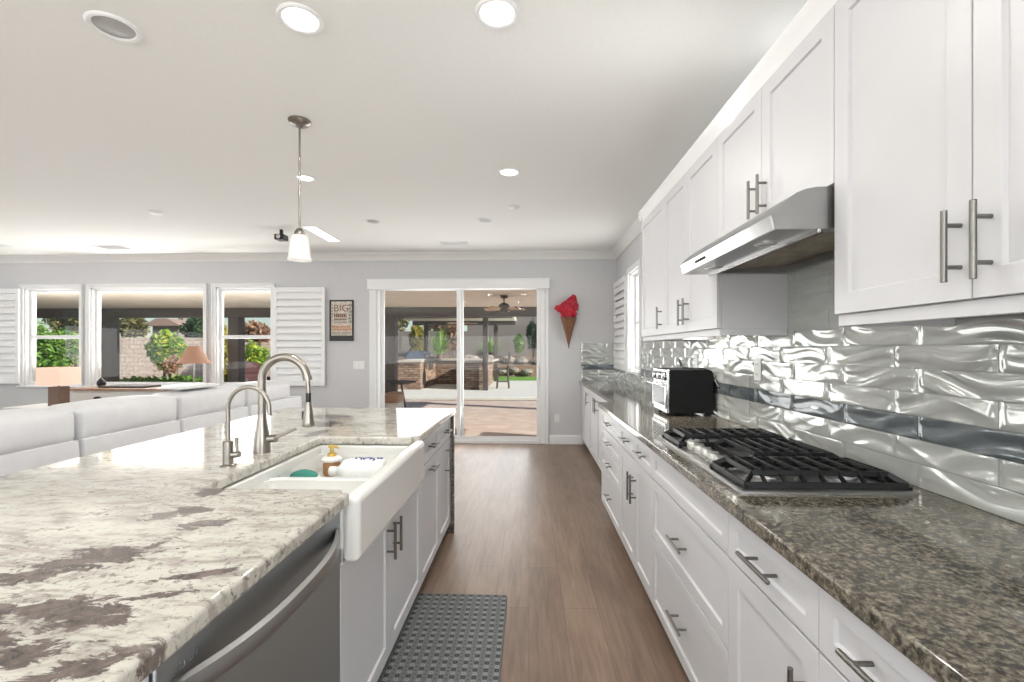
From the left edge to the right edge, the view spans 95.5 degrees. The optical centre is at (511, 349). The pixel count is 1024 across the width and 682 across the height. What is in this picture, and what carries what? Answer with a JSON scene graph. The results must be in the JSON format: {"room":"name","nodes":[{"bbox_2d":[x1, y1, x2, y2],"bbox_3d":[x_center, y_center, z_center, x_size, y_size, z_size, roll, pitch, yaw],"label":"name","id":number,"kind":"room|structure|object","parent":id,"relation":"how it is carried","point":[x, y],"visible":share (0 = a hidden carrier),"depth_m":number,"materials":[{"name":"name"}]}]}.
{"room":"kitchen","nodes":[
{"label":"kitchen","id":0,"kind":"room"},
{"bbox_2d":[0,259,616,443],"bbox_3d":[-3.875,-0.025,6.911,11.050,2.750,0.150,0,0,2],"label":"wall","id":1,"kind":"structure","parent":0,"point":[592,281],"depth_m":6.78,"materials":[{"name":"paint"}]},
{"bbox_2d":[0,289,19,383],"bbox_3d":[-7.720,-0.206,6.928,0.785,1.412,0.034,0,0,2],"label":"plantation shutter","id":2,"kind":"object","parent":1,"relation":"attached to","point":[9,298],"visible":1,"depth_m":6.91,"materials":[{"name":"wood"}]},
{"bbox_2d":[16,284,82,387],"bbox_3d":[-6.864,-0.209,6.993,1.010,1.538,0.206,0,0,2],"label":"window","id":3,"kind":"structure","parent":1,"relation":"in","point":[28,336],"depth_m":6.96,"materials":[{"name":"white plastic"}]},
{"bbox_2d":[83,283,207,386],"bbox_3d":[-5.405,-0.209,6.939,1.880,1.538,0.206,0,0,2],"label":"window","id":4,"kind":"structure","parent":1,"relation":"in","point":[92,291],"depth_m":6.92,"materials":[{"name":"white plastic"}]},
{"bbox_2d":[211,283,274,385],"bbox_3d":[-3.941,-0.209,6.886,0.990,1.538,0.206,0,0,2],"label":"window","id":5,"kind":"structure","parent":1,"relation":"in","point":[217,289],"depth_m":6.86,"materials":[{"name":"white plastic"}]},
{"bbox_2d":[273,287,324,385],"bbox_3d":[-3.090,-0.196,6.758,0.760,1.432,0.034,0,0,2],"label":"plantation shutter","id":6,"kind":"object","parent":1,"relation":"attached to","point":[298,312],"visible":0.77,"depth_m":6.75,"materials":[{"name":"wood"}]},
{"bbox_2d":[0,251,615,262],"bbox_3d":[-3.880,-1.350,6.789,10.750,0.100,0.095,0,0,2],"label":"trim","id":7,"kind":"structure","parent":1,"relation":"attached to","point":[495,255],"depth_m":6.75,"materials":[{"name":"paint"}]},
{"bbox_2d":[329,300,353,340],"bbox_3d":[-2.481,-0.430,6.772,0.352,0.595,0.026,0,0,2],"label":"word sign","id":8,"kind":"object","parent":1,"relation":"attached to","point":[341,312],"visible":1,"depth_m":6.77,"materials":[{"name":"paper"}]},
{"bbox_2d":[332,304,351,334],"bbox_3d":[-2.482,-0.448,6.772,0.295,0.445,0.002,0,0,2],"label":"print","id":9,"kind":"object","parent":8,"relation":"on","point":[341,313],"depth_m":6.77},
{"bbox_2d":[366,278,549,443],"bbox_3d":[-0.774,0.164,6.748,2.630,2.372,0.230,0,0,2],"label":"door","id":10,"kind":"structure","parent":1,"relation":"in","point":[377,288],"depth_m":6.71,"materials":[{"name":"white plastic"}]},
{"bbox_2d":[549,435,581,444],"bbox_3d":[-4.123,1.285,6.837,10.260,0.130,0.016,0,0,2],"label":"baseboard","id":11,"kind":"structure","parent":1,"relation":"attached to","point":[553,439],"depth_m":6.65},
{"bbox_2d":[554,294,578,347],"bbox_3d":[0.773,-0.405,6.546,0.291,0.760,0.244,0,0,-31],"label":"cone","id":12,"kind":"object","parent":1,"relation":"attached to","point":[567,309],"visible":1,"depth_m":6.49,"materials":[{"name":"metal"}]},
{"bbox_2d":[581,343,615,380],"bbox_3d":[1.234,0.167,6.640,0.494,0.537,0.018,0,0,2],"label":"backsplash","id":13,"kind":"structure","parent":1,"relation":"attached to","point":[596,358],"depth_m":6.63,"materials":[{"name":"metal"}]},
{"bbox_2d":[0,0,807,254],"bbox_3d":[-4.069,-1.460,1.595,11.050,0.120,10.790,0,0,2],"label":"ceiling","id":14,"kind":"structure","parent":0,"point":[415,109],"depth_m":2.82,"materials":[{"name":"paint"}]},
{"bbox_2d":[83,10,142,42],"bbox_3d":[-1.725,-1.395,2.014,0.196,0.011,0.196,0,0,2],"label":"recessed light","id":15,"kind":"object","parent":14,"relation":"in","point":[114,27],"visible":1,"depth_m":2.01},
{"bbox_2d":[90,245,135,249],"bbox_3d":[-5.423,-1.396,6.322,0.400,0.008,0.280,0,0,2],"label":"ceiling vent","id":16,"kind":"object","parent":14,"relation":"in","point":[107,247],"visible":1,"depth_m":6.33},
{"bbox_2d":[274,229,287,241],"bbox_3d":[-2.684,-1.337,5.406,0.110,0.124,0.132,0,0,2],"label":"projector","id":17,"kind":"object","parent":14,"relation":"hanging from","point":[280,237],"visible":1,"depth_m":5.37,"materials":[{"name":"black plastic"}]},
{"bbox_2d":[287,115,311,261],"bbox_3d":[-1.297,-0.974,2.839,0.138,0.852,0.138,0,0,2],"label":"pendant lamp","id":18,"kind":"object","parent":14,"relation":"hanging from","point":[299,248],"visible":1,"depth_m":2.82,"materials":[{"name":"glass"}]},
{"bbox_2d":[276,2,323,34],"bbox_3d":[-0.894,-1.395,1.964,0.184,0.011,0.184,0,0,2],"label":"recessed light","id":19,"kind":"object","parent":14,"relation":"in","point":[299,18],"visible":1,"depth_m":1.96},
{"bbox_2d":[301,226,340,241],"bbox_3d":[-2.289,-1.397,5.617,0.165,0.006,0.720,0,0,2],"label":"recessed light","id":20,"kind":"object","parent":14,"relation":"in","point":[313,229],"visible":1,"depth_m":5.57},
{"bbox_2d":[475,0,518,28],"bbox_3d":[-0.062,-1.395,1.929,0.184,0.011,0.184,0,0,2],"label":"recessed light","id":21,"kind":"object","parent":14,"relation":"in","point":[493,14],"visible":1,"depth_m":1.93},
{"bbox_2d":[498,168,519,176],"bbox_3d":[-0.023,-1.395,3.658,0.176,0.011,0.176,0,0,2],"label":"recessed light","id":22,"kind":"object","parent":14,"relation":"in","point":[505,172],"visible":1,"depth_m":3.65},
{"bbox_2d":[418,443,689,681],"bbox_3d":[-4.069,1.410,1.595,11.050,0.120,10.790,0,0,2],"label":"floor","id":23,"kind":"structure","parent":0,"point":[534,528],"depth_m":2.89,"materials":[{"name":"brown wood"}]},
{"bbox_2d":[1,403,47,409],"bbox_3d":[-6.024,1.018,6.059,0.740,0.585,0.551,0,0,2],"label":"nightstand","id":24,"kind":"object","parent":23,"relation":"on","point":[42,405],"visible":0.18,"depth_m":5.97,"materials":[{"name":"wood"}]},
{"bbox_2d":[36,367,80,405],"bbox_3d":[-5.913,0.475,6.070,0.305,0.500,0.305,0,0,2],"label":"lamp","id":25,"kind":"object","parent":24,"relation":"on","point":[55,377],"visible":0.86,"depth_m":6.00,"materials":[{"name":"fabric"}]},
{"bbox_2d":[70,386,172,401],"bbox_3d":[-5.004,0.938,6.548,2.120,0.825,0.478,0,0,2],"label":"sideboard","id":26,"kind":"object","parent":23,"relation":"on","point":[93,392],"visible":0.1,"depth_m":6.35,"materials":[{"name":"brown wood"}]},
{"bbox_2d":[98,384,160,387],"bbox_3d":[-5.403,0.512,6.582,0.680,0.024,0.320,0,0,2],"label":"serving tray","id":27,"kind":"object","parent":26,"relation":"on","point":[117,385],"visible":0.98,"depth_m":6.44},
{"bbox_2d":[175,346,211,382],"bbox_3d":[-4.464,0.235,6.527,0.430,0.580,0.430,0,0,2],"label":"table lamp","id":28,"kind":"object","parent":26,"relation":"on","point":[193,355],"visible":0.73,"depth_m":6.43,"materials":[{"name":"fabric"}]},
{"bbox_2d":[0,380,301,475],"bbox_3d":[-3.100,0.821,3.848,1.002,0.978,3.605,0,0,2],"label":"sectional sofa","id":29,"kind":"object","parent":23,"relation":"on","point":[30,438],"visible":0.41,"depth_m":3.10,"materials":[{"name":"leather"}]},
{"bbox_2d":[0,408,73,454],"bbox_3d":[-2.845,0.465,2.456,0.374,0.259,0.820,0,0,2],"label":"cushion","id":30,"kind":"object","parent":29,"relation":"on","point":[25,431],"depth_m":2.61,"materials":[{"name":"fabric"}]},
{"bbox_2d":[46,395,176,438],"bbox_3d":[-2.814,0.465,3.295,0.374,0.259,0.790,0,0,2],"label":"cushion","id":31,"kind":"object","parent":29,"relation":"on","point":[133,416],"depth_m":3.17,"materials":[{"name":"leather"}]},
{"bbox_2d":[156,383,218,389],"bbox_3d":[-2.785,0.312,4.014,0.266,0.036,0.420,0,0,2],"label":"throw blanket","id":32,"kind":"object","parent":29,"relation":"on","point":[188,385],"visible":1,"depth_m":3.88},
{"bbox_2d":[152,386,244,418],"bbox_3d":[-2.783,0.465,4.147,0.374,0.259,0.855,0,0,2],"label":"cushion","id":33,"kind":"object","parent":29,"relation":"on","point":[207,402],"depth_m":4.00,"materials":[{"name":"leather"}]},
{"bbox_2d":[225,380,289,405],"bbox_3d":[-2.751,0.465,5.016,0.374,0.259,0.825,0,0,2],"label":"cushion","id":34,"kind":"object","parent":29,"relation":"on","point":[278,391],"depth_m":5.00,"materials":[{"name":"fabric"}]},
{"bbox_2d":[149,512,339,681],"bbox_3d":[-0.808,0.916,1.076,0.687,0.868,0.708,0,0,2],"label":"dishwasher","id":35,"kind":"object","parent":23,"relation":"on","point":[285,627],"visible":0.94,"depth_m":1.05,"materials":[{"name":"silver metal"}]},
{"bbox_2d":[340,484,420,681],"bbox_3d":[-0.797,1.008,1.968,0.663,0.684,1.063,0,0,2],"label":"base cabinet","id":36,"kind":"object","parent":23,"relation":"on","point":[378,591],"visible":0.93,"depth_m":1.81,"materials":[{"name":"white wood"}]},
{"bbox_2d":[352,427,439,584],"bbox_3d":[-0.769,0.912,2.747,0.663,0.876,0.493,0,0,2],"label":"base cabinet","id":37,"kind":"object","parent":23,"relation":"on","point":[430,484],"visible":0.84,"depth_m":2.74,"materials":[{"name":"white wood"}]},
{"bbox_2d":[377,593,506,681],"bbox_3d":[-0.296,1.343,1.930,0.497,0.014,1.235,0,0,2],"label":"kitchen mat","id":38,"kind":"object","parent":23,"relation":"on","point":[442,637],"visible":0.9,"depth_m":2.13,"materials":[{"name":"rubber"}]},
{"bbox_2d":[438,418,451,545],"bbox_3d":[-0.752,0.912,3.212,0.663,0.876,0.433,0,0,2],"label":"base cabinet","id":39,"kind":"object","parent":23,"relation":"on","point":[444,449],"visible":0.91,"depth_m":3.21,"materials":[{"name":"white wood"}]},
{"bbox_2d":[446,414,454,532],"bbox_3d":[-1.050,0.912,3.460,1.248,0.876,0.035,0,0,2],"label":"island end panel","id":40,"kind":"object","parent":23,"relation":"on","point":[451,528],"visible":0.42,"depth_m":3.42,"materials":[{"name":"grey wood"}]},
{"bbox_2d":[581,385,596,462],"bbox_3d":[1.184,0.912,5.874,0.527,0.876,1.545,0,0,2],"label":"base cabinet","id":41,"kind":"object","parent":23,"relation":"on","point":[588,418],"visible":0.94,"depth_m":5.73,"materials":[{"name":"white wood"}]},
{"bbox_2d":[594,395,606,470],"bbox_3d":[1.133,0.912,4.480,0.527,0.876,1.241,0,0,2],"label":"base cabinet","id":42,"kind":"object","parent":23,"relation":"on","point":[599,399],"visible":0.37,"depth_m":4.98,"materials":[{"name":"white wood"}]},
{"bbox_2d":[602,410,620,536],"bbox_3d":[1.025,0.912,3.468,0.669,0.876,0.781,0,0,2],"label":"base cabinet","id":43,"kind":"object","parent":23,"relation":"on","point":[611,444],"visible":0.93,"depth_m":3.41,"materials":[{"name":"white wood"}]},
{"bbox_2d":[618,425,653,602],"bbox_3d":[0.996,0.912,2.672,0.669,0.876,0.808,0,0,2],"label":"base cabinet","id":44,"kind":"object","parent":23,"relation":"on","point":[636,477],"visible":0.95,"depth_m":2.61,"materials":[{"name":"white wood"}]},
{"bbox_2d":[652,451,730,681],"bbox_3d":[0.965,0.912,1.833,0.669,0.876,0.869,0,0,2],"label":"base cabinet","id":45,"kind":"object","parent":23,"relation":"on","point":[690,530],"visible":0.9,"depth_m":1.74,"materials":[{"name":"white wood"}]},
{"bbox_2d":[729,513,821,681],"bbox_3d":[0.941,0.912,1.178,0.669,0.876,0.437,0,0,2],"label":"base cabinet","id":46,"kind":"object","parent":23,"relation":"on","point":[774,606],"visible":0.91,"depth_m":1.18,"materials":[{"name":"white wood"}]},
{"bbox_2d":[819,587,935,681],"bbox_3d":[0.926,0.912,0.763,0.669,0.876,0.390,0,0,2],"label":"base cabinet","id":47,"kind":"object","parent":23,"relation":"on","point":[851,650],"visible":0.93,"depth_m":0.86,"materials":[{"name":"white wood"}]},
{"bbox_2d":[579,380,1023,681],"bbox_3d":[1.036,0.455,3.359,0.672,0.039,6.589,0,0,2],"label":"countertop","id":48,"kind":"structure","parent":47,"relation":"on","point":[939,578],"depth_m":0.98,"materials":[{"name":"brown stone"}]},
{"bbox_2d":[647,359,718,415],"bbox_3d":[1.152,0.248,3.179,0.370,0.374,0.383,0,0,2],"label":"toaster oven","id":49,"kind":"object","parent":48,"relation":"on","point":[690,390],"visible":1,"depth_m":3.04,"materials":[{"name":"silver metal"}]},
{"bbox_2d":[657,427,917,495],"bbox_3d":[0.970,0.405,1.851,0.540,0.060,0.906,0,0,2],"label":"gas cooktop","id":50,"kind":"object","parent":48,"relation":"in","point":[745,460],"visible":1,"depth_m":1.58,"materials":[{"name":"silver metal"}]},
{"bbox_3d":[-1.442,0.912,1.679,0.595,0.876,3.550,0,0,2],"label":"panel","id":51,"kind":"object","parent":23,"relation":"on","visible":0},
{"bbox_2d":[0,407,455,681],"bbox_3d":[-1.129,0.455,1.675,1.282,0.039,3.665,0,0,2],"label":"countertop","id":52,"kind":"structure","parent":51,"relation":"on","point":[112,561],"depth_m":1.08,"materials":[{"name":"beige stone"}]},
{"bbox_2d":[220,385,271,467],"bbox_3d":[-0.995,0.283,1.742,0.194,0.304,0.054,0,0,2],"label":"filter faucet","id":53,"kind":"object","parent":52,"relation":"on","point":[228,453],"visible":1,"depth_m":1.74,"materials":[{"name":"silver metal"}]},
{"bbox_2d":[220,440,235,467],"bbox_3d":[-1.065,0.387,1.744,0.054,0.096,0.054,0,0,2],"label":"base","id":54,"kind":"object","parent":53,"relation":"attached to","point":[228,453],"depth_m":1.73,"materials":[{"name":"silver metal"}]},
{"bbox_2d":[253,353,314,453],"bbox_3d":[-0.968,0.224,1.978,0.260,0.421,0.070,0,0,2],"label":"kitchen faucet","id":55,"kind":"object","parent":52,"relation":"on","point":[263,439],"visible":0.98,"depth_m":1.96,"materials":[{"name":"silver metal"}]},
{"bbox_2d":[253,413,270,453],"bbox_3d":[-1.064,0.353,1.980,0.068,0.163,0.068,0,0,2],"label":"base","id":56,"kind":"object","parent":55,"relation":"attached to","point":[262,437],"depth_m":1.96,"materials":[{"name":"silver metal"}]},
{"bbox_2d":[224,440,423,565],"bbox_3d":[-0.725,0.558,1.893,0.544,0.214,0.914,0,0,2],"label":"farmhouse sink","id":57,"kind":"object","parent":52,"relation":"in","point":[375,500],"visible":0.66,"depth_m":1.84,"materials":[{"name":"ceramic"}]},
{"bbox_2d":[290,469,320,476],"bbox_3d":[-0.889,0.555,2.020,0.158,0.072,0.072,0,0,2],"label":"scrub brush","id":58,"kind":"object","parent":57,"relation":"on","point":[303,472],"visible":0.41,"depth_m":2.00,"materials":[{"name":"teal plastic"}]},
{"bbox_2d":[321,444,341,476],"bbox_3d":[-0.873,0.532,2.253,0.098,0.146,0.098,0,0,2],"label":"soap dispenser","id":59,"kind":"object","parent":57,"relation":"on","point":[331,459],"visible":0.84,"depth_m":2.23,"materials":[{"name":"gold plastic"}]},
{"bbox_2d":[323,461,340,476],"bbox_3d":[-0.873,0.570,2.253,0.080,0.070,0.080,0,0,2],"label":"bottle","id":60,"kind":"object","parent":59,"relation":"attached to","point":[326,464],"depth_m":2.22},
{"bbox_2d":[328,457,386,477],"bbox_3d":[-0.695,0.542,2.087,0.252,0.120,0.116,0,0,2],"label":"detergent bottle","id":61,"kind":"object","parent":57,"relation":"in","point":[361,467],"visible":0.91,"depth_m":2.04,"materials":[{"name":"white plastic"}]},
{"bbox_2d":[355,457,382,460],"bbox_3d":[-0.643,0.488,2.085,0.127,0.011,0.051,0,0,2],"label":"print","id":62,"kind":"object","parent":61,"relation":"on","point":[360,458],"depth_m":2.07},
{"bbox_2d":[617,233,641,371],"bbox_3d":[1.377,-0.025,1.396,0.150,2.750,10.490,0,0,2],"label":"wall","id":63,"kind":"structure","parent":0,"point":[633,253],"depth_m":5.84,"materials":[{"name":"paint"}]},
{"bbox_2d":[613,275,626,370],"bbox_3d":[1.442,-0.340,6.221,0.033,1.200,0.780,0,0,2],"label":"plantation shutter","id":64,"kind":"object","parent":63,"relation":"attached to","point":[619,335],"visible":0.95,"depth_m":6.17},
{"bbox_2d":[611,217,641,258],"bbox_3d":[1.254,-1.350,1.400,0.095,0.100,10.490,0,0,2],"label":"trim","id":65,"kind":"structure","parent":63,"relation":"attached to","point":[635,230],"depth_m":5.63,"materials":[{"name":"paint"}]},
{"bbox_2d":[625,258,642,374],"bbox_3d":[1.503,-0.365,5.469,0.195,1.290,0.700,0,0,2],"label":"window","id":66,"kind":"structure","parent":63,"relation":"in","point":[634,272],"depth_m":5.72,"materials":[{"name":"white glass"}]},
{"bbox_2d":[642,198,683,340],"bbox_3d":[1.180,-0.560,3.407,0.389,0.983,0.619,0,0,2],"label":"upper cabinet","id":67,"kind":"object","parent":63,"relation":"attached to","point":[653,224],"visible":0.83,"depth_m":3.40,"materials":[{"name":"white wood"}]},
{"bbox_2d":[638,0,837,221],"bbox_3d":[1.145,-1.063,2.130,0.368,0.083,3.240,0,0,2],"label":"trim","id":68,"kind":"structure","parent":67,"relation":"on","point":[812,12],"depth_m":1.87,"materials":[{"name":"wood"}]},
{"bbox_2d":[664,138,788,339],"bbox_3d":[1.153,-0.560,2.659,0.389,0.983,0.873,0,0,2],"label":"upper cabinet","id":69,"kind":"object","parent":63,"relation":"attached to","point":[699,306],"visible":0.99,"depth_m":2.41,"materials":[{"name":"white wood"}]},
{"bbox_2d":[754,358,760,380],"bbox_3d":[1.315,0.105,2.494,0.009,0.118,0.072,0,0,2],"label":"wall outlet","id":70,"kind":"object","parent":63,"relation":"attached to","point":[757,362],"visible":1,"depth_m":2.49,"materials":[{"name":"white plastic"}]},
{"bbox_2d":[717,5,834,238],"bbox_3d":[1.121,-0.771,1.795,0.389,0.562,0.853,0,0,2],"label":"upper cabinet","id":71,"kind":"object","parent":63,"relation":"attached to","point":[780,145],"visible":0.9,"depth_m":1.66,"materials":[{"name":"white wood"}]},
{"bbox_2d":[680,186,834,275],"bbox_3d":[1.043,-0.420,1.804,0.506,0.136,0.839,0,0,2],"label":"range hood","id":72,"kind":"object","parent":71,"relation":"attached to","point":[797,233],"visible":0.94,"depth_m":1.63,"materials":[{"name":"silver metal"}]},
{"bbox_2d":[615,260,1023,523],"bbox_3d":[1.361,-0.015,3.348,0.025,0.900,6.590,0,0,2],"label":"backsplash","id":73,"kind":"structure","parent":63,"relation":"attached to","point":[939,409],"depth_m":1.59,"materials":[{"name":"metal"}]},
{"bbox_2d":[835,0,1023,326],"bbox_3d":[1.090,-0.560,0.939,0.389,0.983,0.855,0,0,2],"label":"upper cabinet","id":74,"kind":"object","parent":63,"relation":"attached to","point":[929,94],"visible":1,"depth_m":1.06,"materials":[{"name":"white wood"}]},
{"label":"outside","id":75,"kind":"structure","parent":0,"visible":0},
{"bbox_2d":[404,400,536,435],"bbox_3d":[-3.629,1.600,10.209,60.000,0.300,6.460,0,0,2],"label":"patio","id":76,"kind":"structure","parent":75,"point":[481,418],"depth_m":10.29,"materials":[{"name":"concrete"}]},
{"bbox_2d":[120,374,202,381],"bbox_3d":[-9.586,1.060,12.626,2.500,0.839,2.237,0,0,2],"label":"hedge","id":77,"kind":"object","parent":76,"relation":"on","point":[180,378],"visible":0.23,"depth_m":12.56,"materials":[{"name":"green plant"}]},
{"bbox_2d":[36,290,536,392],"bbox_3d":[-6.815,0.160,9.305,17.700,2.580,4.400,0,0,2],"label":"patio cover","id":78,"kind":"object","parent":76,"relation":"on","point":[238,306],"visible":0.34,"depth_m":10.94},
{"bbox_2d":[484,295,524,312],"bbox_3d":[-0.142,-0.844,8.631,0.787,0.330,0.764,0,0,2],"label":"ceiling fan","id":79,"kind":"object","parent":78,"relation":"hanging from","point":[503,307],"visible":1,"depth_m":8.55,"materials":[{"name":"brown metal"}]},
{"bbox_2d":[385,391,403,407],"bbox_3d":[-2.420,1.155,9.545,0.322,0.590,0.500,0,0,2],"label":"ottoman","id":80,"kind":"object","parent":76,"relation":"on","point":[393,399],"visible":0.61,"depth_m":9.31,"materials":[{"name":"brown fabric"}]},
{"bbox_2d":[385,380,415,407],"bbox_3d":[-2.656,1.075,10.304,1.040,0.759,1.040,0,0,2],"label":"patio table","id":81,"kind":"object","parent":76,"relation":"on","point":[387,382],"visible":0.55,"depth_m":10.28,"materials":[{"name":"metal"}]},
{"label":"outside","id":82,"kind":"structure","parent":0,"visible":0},
{"bbox_3d":[-3.024,1.610,26.778,60.000,0.280,26.700,0,0,2],"label":"yard","id":83,"kind":"structure","parent":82,"visible":0},
{"bbox_2d":[36,318,78,367],"bbox_3d":[-14.169,0.252,14.127,2.020,2.450,1.710,0,0,2],"label":"shrub","id":84,"kind":"object","parent":83,"relation":"on","point":[49,353],"visible":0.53,"depth_m":13.99,"materials":[{"name":"green plant"}]},
{"bbox_2d":[41,318,78,366],"bbox_3d":[-17.592,-0.289,18.576,2.005,3.529,1.506,0,0,2],"label":"shrub","id":85,"kind":"object","parent":83,"relation":"on","point":[72,324],"visible":0.4,"depth_m":18.23,"materials":[{"name":"green plant"}]},
{"bbox_2d":[120,318,150,337],"bbox_3d":[-18.740,-0.208,22.971,1.517,3.371,1.155,0,0,2],"label":"tree","id":86,"kind":"object","parent":83,"relation":"on","point":[129,327],"visible":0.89,"depth_m":22.71,"materials":[{"name":"green plant"}]},
{"bbox_2d":[58,338,269,380],"bbox_3d":[-18.016,0.440,21.798,22.400,2.020,0.250,0,0,2],"label":"wall","id":87,"kind":"structure","parent":83,"relation":"on","point":[134,361],"depth_m":21.64,"materials":[{"name":"brick"}]},
{"bbox_2d":[142,329,187,378],"bbox_3d":[-11.905,0.364,16.092,1.616,2.224,1.170,0,0,35],"label":"tree","id":88,"kind":"object","parent":83,"relation":"on","point":[160,347],"visible":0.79,"depth_m":15.80,"materials":[{"name":"green plant"}]},
{"bbox_2d":[145,318,186,337],"bbox_3d":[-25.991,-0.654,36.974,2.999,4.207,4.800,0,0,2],"label":"neighbor house","id":89,"kind":"structure","parent":83,"relation":"on","point":[172,325],"depth_m":34.94,"materials":[{"name":"paint"}]},
{"bbox_2d":[160,354,179,379],"bbox_3d":[-10.306,0.797,14.071,0.548,1.347,0.458,0,0,2],"label":"shrub","id":90,"kind":"object","parent":83,"relation":"on","point":[169,364],"visible":0.94,"depth_m":13.99,"materials":[{"name":"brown plant"}]},
{"bbox_2d":[177,318,202,337],"bbox_3d":[-15.642,-0.156,23.108,1.780,3.273,1.432,0,0,2],"label":"pine tree","id":91,"kind":"object","parent":83,"relation":"on","point":[193,327],"visible":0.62,"depth_m":22.74,"materials":[{"name":"green plant"}]},
{"bbox_2d":[224,321,227,381],"bbox_3d":[-9.551,0.220,15.339,0.936,2.507,0.794,0,0,2],"label":"shrub","id":92,"kind":"object","parent":83,"relation":"on","point":[226,328],"visible":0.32,"depth_m":15.22,"materials":[{"name":"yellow plant"}]},
{"bbox_2d":[245,339,269,374],"bbox_3d":[-9.838,0.535,17.833,1.267,1.883,1.102,0,0,2],"label":"shrub","id":93,"kind":"object","parent":83,"relation":"on","point":[253,352],"visible":0.52,"depth_m":17.63,"materials":[{"name":"green plant"}]},
{"bbox_2d":[245,319,269,346],"bbox_3d":[-11.231,0.072,20.360,1.705,2.816,1.193,0,0,19],"label":"autumn tree","id":94,"kind":"object","parent":83,"relation":"on","point":[251,328],"visible":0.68,"depth_m":20.04,"materials":[{"name":"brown plant"}]},
{"bbox_2d":[245,362,269,381],"bbox_3d":[-8.291,0.920,14.923,0.800,1.060,0.960,0,0,32],"label":"planter","id":95,"kind":"object","parent":83,"relation":"on","point":[252,369],"visible":0.21,"depth_m":15.08,"materials":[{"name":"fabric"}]},
{"bbox_2d":[245,373,257,381],"bbox_3d":[-8.520,0.900,15.066,0.180,0.299,0.719,0,0,32],"label":"cushion","id":96,"kind":"object","parent":95,"relation":"on","point":[251,376],"depth_m":15.07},
{"bbox_2d":[245,362,259,373],"bbox_3d":[-8.528,0.600,15.072,0.160,0.419,0.699,0,0,32],"label":"cushion","id":97,"kind":"object","parent":95,"relation":"on","point":[250,367],"depth_m":15.09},
{"bbox_2d":[398,318,409,330],"bbox_3d":[-7.776,-1.156,30.364,2.771,5.262,2.320,0,0,2],"label":"tree","id":98,"kind":"object","parent":83,"relation":"on","point":[401,322],"visible":0.04,"depth_m":29.76,"materials":[{"name":"green plant"}]},
{"bbox_2d":[428,328,451,358],"bbox_3d":[-3.525,0.146,22.482,1.562,2.648,2.709,0,0,2],"label":"fan palm","id":99,"kind":"object","parent":83,"relation":"on","point":[438,347],"visible":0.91,"depth_m":22.14,"materials":[{"name":"green plant"}]},
{"bbox_2d":[398,317,536,355],"bbox_3d":[1.991,-0.700,27.095,30.000,4.300,0.300,0,0,2],"label":"wall","id":100,"kind":"structure","parent":83,"relation":"on","point":[473,335],"depth_m":27.08,"materials":[{"name":"brick"}]},
{"bbox_2d":[398,381,536,400],"bbox_3d":[0.018,1.400,16.911,11.200,0.100,7.200,0,0,2],"label":"pad","id":101,"kind":"object","parent":83,"relation":"on","point":[518,390],"visible":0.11,"depth_m":14.77,"materials":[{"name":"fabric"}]},
{"bbox_2d":[398,358,498,389],"bbox_3d":[-2.271,0.850,17.485,3.339,1.000,3.420,0,0,2],"label":"bar","id":102,"kind":"object","parent":101,"relation":"on","point":[426,373],"visible":0.91,"depth_m":15.90,"materials":[{"name":"stone"}]},
{"bbox_2d":[405,351,431,359],"bbox_3d":[-3.391,0.185,17.085,0.758,0.330,1.200,0,0,2],"label":"barbecue grill","id":103,"kind":"object","parent":102,"relation":"on","point":[412,355],"visible":1,"depth_m":16.54,"materials":[{"name":"metal"}]},
{"bbox_2d":[398,358,498,361],"bbox_3d":[-2.271,0.385,17.485,3.339,0.070,3.420,0,0,2],"label":"countertop","id":104,"kind":"structure","parent":102,"relation":"on","point":[433,359],"depth_m":17.13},
{"bbox_2d":[398,317,515,389],"bbox_3d":[-2.148,-0.010,17.790,4.476,2.720,5.400,0,0,2],"label":"patio cover","id":105,"kind":"object","parent":101,"relation":"on","point":[485,321],"visible":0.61,"depth_m":19.70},
{"bbox_2d":[496,352,510,388],"bbox_3d":[-0.287,0.704,16.422,0.529,1.297,0.468,0,0,2],"label":"bar stool","id":106,"kind":"object","parent":101,"relation":"on","point":[509,353],"visible":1,"depth_m":16.22,"materials":[{"name":"metal"}]},
{"bbox_2d":[398,356,536,376],"bbox_3d":[3.919,0.910,25.074,22.000,1.120,3.600,0,0,2],"label":"bank","id":107,"kind":"object","parent":83,"relation":"on","point":[501,364],"depth_m":24.30,"materials":[{"name":"soil"}]},
{"bbox_2d":[408,325,428,350],"bbox_3d":[-5.046,0.001,24.776,1.206,2.945,0.974,0,0,26],"label":"tree","id":108,"kind":"object","parent":107,"relation":"on","point":[416,338],"visible":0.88,"depth_m":24.57,"materials":[{"name":"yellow plant"}]},
{"bbox_2d":[440,325,456,357],"bbox_3d":[-3.382,-0.109,25.750,1.447,3.167,1.354,0,0,2],"label":"tree","id":109,"kind":"object","parent":107,"relation":"on","point":[450,330],"visible":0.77,"depth_m":25.45,"materials":[{"name":"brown plant"}]},
{"bbox_2d":[472,337,506,354],"bbox_3d":[-1.261,0.314,25.875,2.412,2.312,2.141,0,0,45],"label":"fan palm","id":110,"kind":"object","parent":107,"relation":"on","point":[490,344],"visible":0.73,"depth_m":25.66,"materials":[{"name":"green plant"}]},
{"bbox_2d":[512,334,524,357],"bbox_3d":[0.384,0.256,26.019,0.781,2.431,0.534,0,0,2],"label":"sapling","id":111,"kind":"object","parent":107,"relation":"on","point":[518,341],"visible":1,"depth_m":25.93,"materials":[{"name":"green plant"}]},
{"bbox_2d":[524,317,536,357],"bbox_3d":[1.187,-0.182,25.962,0.901,3.309,0.740,0,0,39],"label":"tree","id":112,"kind":"object","parent":107,"relation":"on","point":[531,333],"visible":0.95,"depth_m":25.83,"materials":[{"name":"green plant"}]},
{"bbox_2d":[493,377,536,380],"bbox_3d":[4.303,1.410,21.907,11.000,0.120,3.100,0,0,2],"label":"lawn","id":113,"kind":"structure","parent":83,"relation":"on","point":[500,378],"depth_m":21.28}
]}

